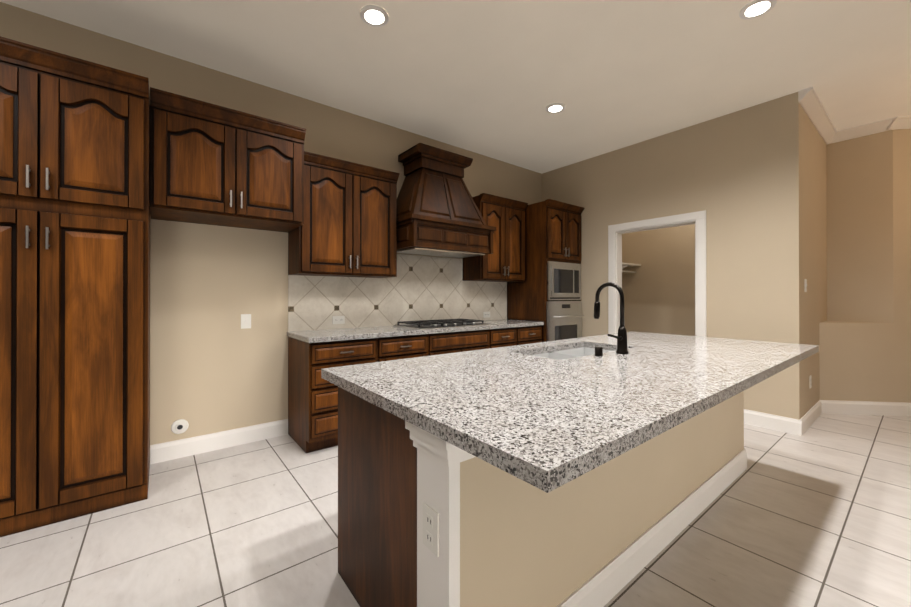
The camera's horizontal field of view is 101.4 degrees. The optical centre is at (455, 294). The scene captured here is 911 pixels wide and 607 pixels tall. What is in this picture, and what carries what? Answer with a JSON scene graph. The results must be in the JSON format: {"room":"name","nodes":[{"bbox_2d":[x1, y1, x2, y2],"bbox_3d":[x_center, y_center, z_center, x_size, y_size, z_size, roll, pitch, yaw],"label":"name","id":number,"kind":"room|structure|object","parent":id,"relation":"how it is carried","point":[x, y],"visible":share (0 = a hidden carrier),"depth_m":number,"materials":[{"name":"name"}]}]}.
{"room":"kitchen","nodes":[
{"label":"kitchen","id":0,"kind":"room"},
{"bbox_2d":[0,2,541,444],"bbox_3d":[-2.440,-0.282,2.684,9.620,3.050,0.150,0,0,-38],"label":"wall","id":1,"kind":"structure","parent":0,"point":[215,367],"depth_m":3.03,"materials":[{"name":"beige paint"}]},
{"bbox_2d":[171,419,188,433],"bbox_3d":[-2.099,1.008,2.838,0.110,0.110,0.026,0,0,-38],"label":"outlet box","id":2,"kind":"object","parent":1,"relation":"attached to","point":[179,426],"visible":1,"depth_m":2.83,"materials":[{"name":"white plastic"}]},
{"bbox_2d":[150,419,287,463],"bbox_3d":[-1.868,1.176,3.027,0.950,0.135,0.016,0,0,-38],"label":"baseboard","id":3,"kind":"structure","parent":1,"relation":"attached to","point":[172,450],"depth_m":2.98,"materials":[{"name":"white wood"}]},
{"bbox_2d":[150,87,305,232],"bbox_3d":[-1.706,-0.927,2.830,0.946,0.740,0.533,0,0,-38],"label":"upper cabinet","id":4,"kind":"object","parent":1,"relation":"attached to","point":[213,164],"visible":1,"depth_m":2.62,"materials":[{"name":"brown wood"}]},
{"bbox_2d":[241,314,250,328],"bbox_3d":[-1.755,0.224,3.122,0.075,0.120,0.012,0,0,-38],"label":"light switch","id":5,"kind":"object","parent":1,"relation":"attached to","point":[245,321],"visible":1,"depth_m":3.12,"materials":[{"name":"white plastic"}]},
{"bbox_2d":[288,151,399,277],"bbox_3d":[-1.019,-0.675,3.468,0.916,1.000,0.383,0,0,-38],"label":"upper cabinet","id":6,"kind":"object","parent":1,"relation":"attached to","point":[348,228],"visible":1,"depth_m":3.31,"materials":[{"name":"brown wood"}]},
{"bbox_2d":[288,254,506,331],"bbox_3d":[-0.399,-0.051,4.196,2.794,0.768,0.008,0,0,-38],"label":"tile backsplash","id":7,"kind":"structure","parent":1,"relation":"attached to","point":[417,288],"depth_m":4.03,"materials":[{"name":"beige tile"}]},
{"bbox_2d":[332,316,344,323],"bbox_3d":[-1.131,0.246,3.606,0.120,0.075,0.008,0,0,-38],"label":"outlet","id":8,"kind":"object","parent":7,"relation":"attached to","point":[338,319],"visible":1,"depth_m":3.60,"materials":[{"name":"white plastic"}]},
{"bbox_2d":[483,312,489,317],"bbox_3d":[0.406,0.260,4.823,0.120,0.075,0.008,0,0,-38],"label":"outlet","id":9,"kind":"object","parent":7,"relation":"attached to","point":[486,314],"visible":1,"depth_m":4.82,"materials":[{"name":"white plastic"}]},
{"bbox_2d":[397,143,495,257],"bbox_3d":[-0.161,-0.973,4.012,1.090,1.069,0.598,0,0,-38],"label":"range hood","id":10,"kind":"object","parent":1,"relation":"attached to","point":[438,213],"visible":0.96,"depth_m":3.84,"materials":[{"name":"brown wood"}]},
{"bbox_2d":[463,193,527,281],"bbox_3d":[0.509,-0.671,4.678,0.774,1.000,0.383,0,0,-38],"label":"upper cabinet","id":11,"kind":"object","parent":1,"relation":"attached to","point":[505,260],"visible":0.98,"depth_m":4.53,"materials":[{"name":"brown wood"}]},
{"bbox_2d":[0,413,910,606],"bbox_3d":[2.024,1.266,0.570,14.000,0.060,9.300,0,0,-38],"label":"floor","id":12,"kind":"structure","parent":0,"point":[817,513],"depth_m":1.89,"materials":[{"name":"tile"}]},
{"bbox_2d":[0,36,150,536],"bbox_3d":[-2.394,-0.029,2.205,0.898,2.540,0.653,0,0,-38],"label":"pantry cabinet","id":13,"kind":"object","parent":12,"relation":"on","point":[75,213],"visible":0.98,"depth_m":2.06,"materials":[{"name":"brown wood"}]},
{"bbox_2d":[288,337,387,452],"bbox_3d":[-1.053,0.807,3.285,0.642,0.876,0.622,0,0,-38],"label":"base cabinet","id":14,"kind":"object","parent":12,"relation":"on","point":[312,410],"depth_m":2.97,"materials":[{"name":"brown wood"}]},
{"bbox_2d":[388,333,435,360],"bbox_3d":[-0.622,0.808,3.626,0.604,0.876,0.622,0,0,-38],"label":"base cabinet","id":15,"kind":"object","parent":12,"relation":"on","point":[410,346],"depth_m":3.41,"materials":[{"name":"brown wood"}]},
{"bbox_2d":[436,329,495,354],"bbox_3d":[-0.130,0.810,4.016,0.948,0.876,0.622,0,0,-38],"label":"base cabinet","id":16,"kind":"object","parent":12,"relation":"on","point":[449,342],"depth_m":3.81,"materials":[{"name":"brown wood"}]},
{"bbox_2d":[496,325,541,347],"bbox_3d":[0.506,0.811,4.520,0.970,0.876,0.622,0,0,-38],"label":"base cabinet","id":17,"kind":"object","parent":12,"relation":"on","point":[513,336],"depth_m":4.31,"materials":[{"name":"brown wood"}]},
{"bbox_2d":[287,319,543,342],"bbox_3d":[-0.210,0.352,3.946,2.806,0.040,0.633,0,0,-38],"label":"countertop","id":18,"kind":"structure","parent":17,"relation":"on","point":[316,336],"depth_m":3.43,"materials":[{"name":"white stone"}]},
{"bbox_2d":[393,319,489,329],"bbox_3d":[-0.139,0.307,3.981,0.900,0.050,0.520,0,0,-38],"label":"cooktop","id":19,"kind":"object","parent":18,"relation":"in","point":[433,324],"visible":1,"depth_m":3.85,"materials":[{"name":"silver metal"}]},
{"bbox_2d":[338,352,746,606],"bbox_3d":[0.774,0.804,2.143,2.720,0.874,0.864,0,0,-38],"label":"kitchen island","id":20,"kind":"object","parent":12,"relation":"on","point":[426,519],"visible":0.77,"depth_m":1.35,"materials":[{"name":"beige paint"}]},
{"bbox_2d":[321,331,818,492],"bbox_3d":[0.876,0.441,2.014,2.770,0.230,1.215,0,0,-38],"label":"island countertop","id":21,"kind":"structure","parent":20,"relation":"on","point":[542,418],"depth_m":1.27,"materials":[{"name":"white stone"}]},
{"bbox_2d":[594,282,628,356],"bbox_3d":[0.813,0.128,2.063,0.234,0.396,0.204,0,0,-38],"label":"faucet","id":22,"kind":"object","parent":21,"relation":"on","point":[621,338],"visible":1,"depth_m":2.05,"materials":[{"name":"black metal"}]},
{"bbox_2d":[507,199,584,341],"bbox_3d":[1.221,0.045,5.010,0.748,2.410,0.744,0,0,-38],"label":"tall cabinet","id":23,"kind":"object","parent":12,"relation":"on","point":[547,291],"visible":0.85,"depth_m":4.72,"materials":[{"name":"brown wood"}]},
{"bbox_2d":[547,261,580,299],"bbox_3d":[1.408,-0.171,4.773,0.688,0.480,0.033,0,0,-38],"label":"microwave","id":24,"kind":"object","parent":23,"relation":"in","point":[563,277],"depth_m":4.73,"materials":[{"name":"silver metal"}]},
{"bbox_2d":[547,301,583,340],"bbox_3d":[1.425,0.452,4.750,0.718,0.735,0.086,0,0,-38],"label":"oven","id":25,"kind":"object","parent":23,"relation":"in","point":[564,318],"depth_m":4.73,"materials":[{"name":"silver metal"}]},
{"bbox_2d":[0,0,910,173],"bbox_3d":[2.024,-1.864,0.580,14.000,0.100,9.300,0,0,-38],"label":"ceiling","id":26,"kind":"structure","parent":0,"point":[494,79],"depth_m":2.84,"materials":[{"name":"paint"}]},
{"bbox_2d":[360,5,388,26],"bbox_3d":[-0.525,-1.802,2.413,0.184,0.012,0.184,0,0,-38],"label":"recessed light","id":27,"kind":"object","parent":26,"relation":"in","point":[374,15],"visible":1,"depth_m":2.40,"materials":[{"name":"beige plastic"}]},
{"bbox_2d":[546,103,564,112],"bbox_3d":[0.964,-1.798,3.593,0.184,0.012,0.184,0,0,-38],"label":"recessed light","id":28,"kind":"object","parent":26,"relation":"in","point":[555,107],"visible":0.98,"depth_m":3.57,"materials":[{"name":"beige plastic"}]},
{"bbox_2d":[739,0,776,18],"bbox_3d":[1.901,-1.802,2.345,0.184,0.012,0.184,0,0,-38],"label":"recessed light","id":29,"kind":"object","parent":26,"relation":"in","point":[753,9],"visible":1,"depth_m":2.34,"materials":[{"name":"beige plastic"}]},
{"bbox_2d":[622,224,694,335],"bbox_3d":[3.374,-0.274,5.232,0.100,3.050,2.375,0,0,-38],"label":"wall","id":30,"kind":"structure","parent":0,"point":[658,287],"depth_m":5.54,"materials":[{"name":"beige paint"}]},
{"bbox_2d":[622,262,640,272],"bbox_3d":[2.283,-0.333,5.532,1.240,0.270,0.350,0,0,-38],"label":"closet shelf","id":31,"kind":"object","parent":30,"relation":"attached to","point":[624,265],"visible":0.21,"depth_m":5.63,"materials":[{"name":"white wood"}]},
{"bbox_2d":[542,92,805,419],"bbox_3d":[2.213,-0.276,4.459,0.120,3.050,2.845,0,0,-38],"label":"wall","id":32,"kind":"structure","parent":0,"point":[752,181],"depth_m":3.69,"materials":[{"name":"beige paint"}]},
{"bbox_2d":[608,210,706,336],"bbox_3d":[2.318,0.188,4.321,0.166,2.120,1.070,0,0,-38],"label":"door frame","id":33,"kind":"structure","parent":32,"relation":"attached to","point":[617,231],"depth_m":4.20,"materials":[{"name":"white wood"}]},
{"bbox_2d":[744,409,797,434],"bbox_3d":[2.814,1.178,3.588,0.016,0.135,0.690,0,0,-38],"label":"baseboard","id":34,"kind":"structure","parent":32,"relation":"attached to","point":[769,421],"depth_m":3.44,"materials":[{"name":"white wood"}]},
{"bbox_2d":[806,114,826,412],"bbox_3d":[3.659,-0.278,3.866,1.350,3.050,0.120,0,0,-38],"label":"wall","id":35,"kind":"structure","parent":0,"point":[816,160],"depth_m":3.79,"materials":[{"name":"beige paint"}]},
{"bbox_2d":[809,375,811,388],"bbox_3d":[3.444,0.846,3.611,0.075,0.120,0.008,0,0,-38],"label":"outlet","id":36,"kind":"object","parent":35,"relation":"attached to","point":[810,381],"visible":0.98,"depth_m":3.60,"materials":[{"name":"white plastic"}]},
{"bbox_2d":[798,87,837,142],"bbox_3d":[3.623,-1.756,3.705,1.410,0.095,0.095,0,0,-38],"label":"crown molding","id":37,"kind":"structure","parent":35,"relation":"attached to","point":[810,103],"depth_m":3.61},
{"bbox_2d":[798,400,910,435],"bbox_3d":[5.330,1.178,3.388,3.712,0.135,2.698,0,0,-38],"label":"baseboard","id":38,"kind":"structure","parent":35,"relation":"attached to","point":[822,406],"depth_m":3.85,"materials":[{"name":"white wood"}]},
{"bbox_2d":[819,129,910,402],"bbox_3d":[5.772,-0.279,3.783,2.840,3.050,2.875,0,0,-38],"label":"wall","id":39,"kind":"structure","parent":0,"point":[865,341],"depth_m":3.91,"materials":[{"name":"beige paint"}]},
{"bbox_2d":[826,116,910,144],"bbox_3d":[5.947,-1.756,3.808,2.366,0.095,2.820,0,0,-38],"label":"crown molding","id":40,"kind":"structure","parent":39,"relation":"attached to","point":[895,123],"depth_m":3.92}
]}

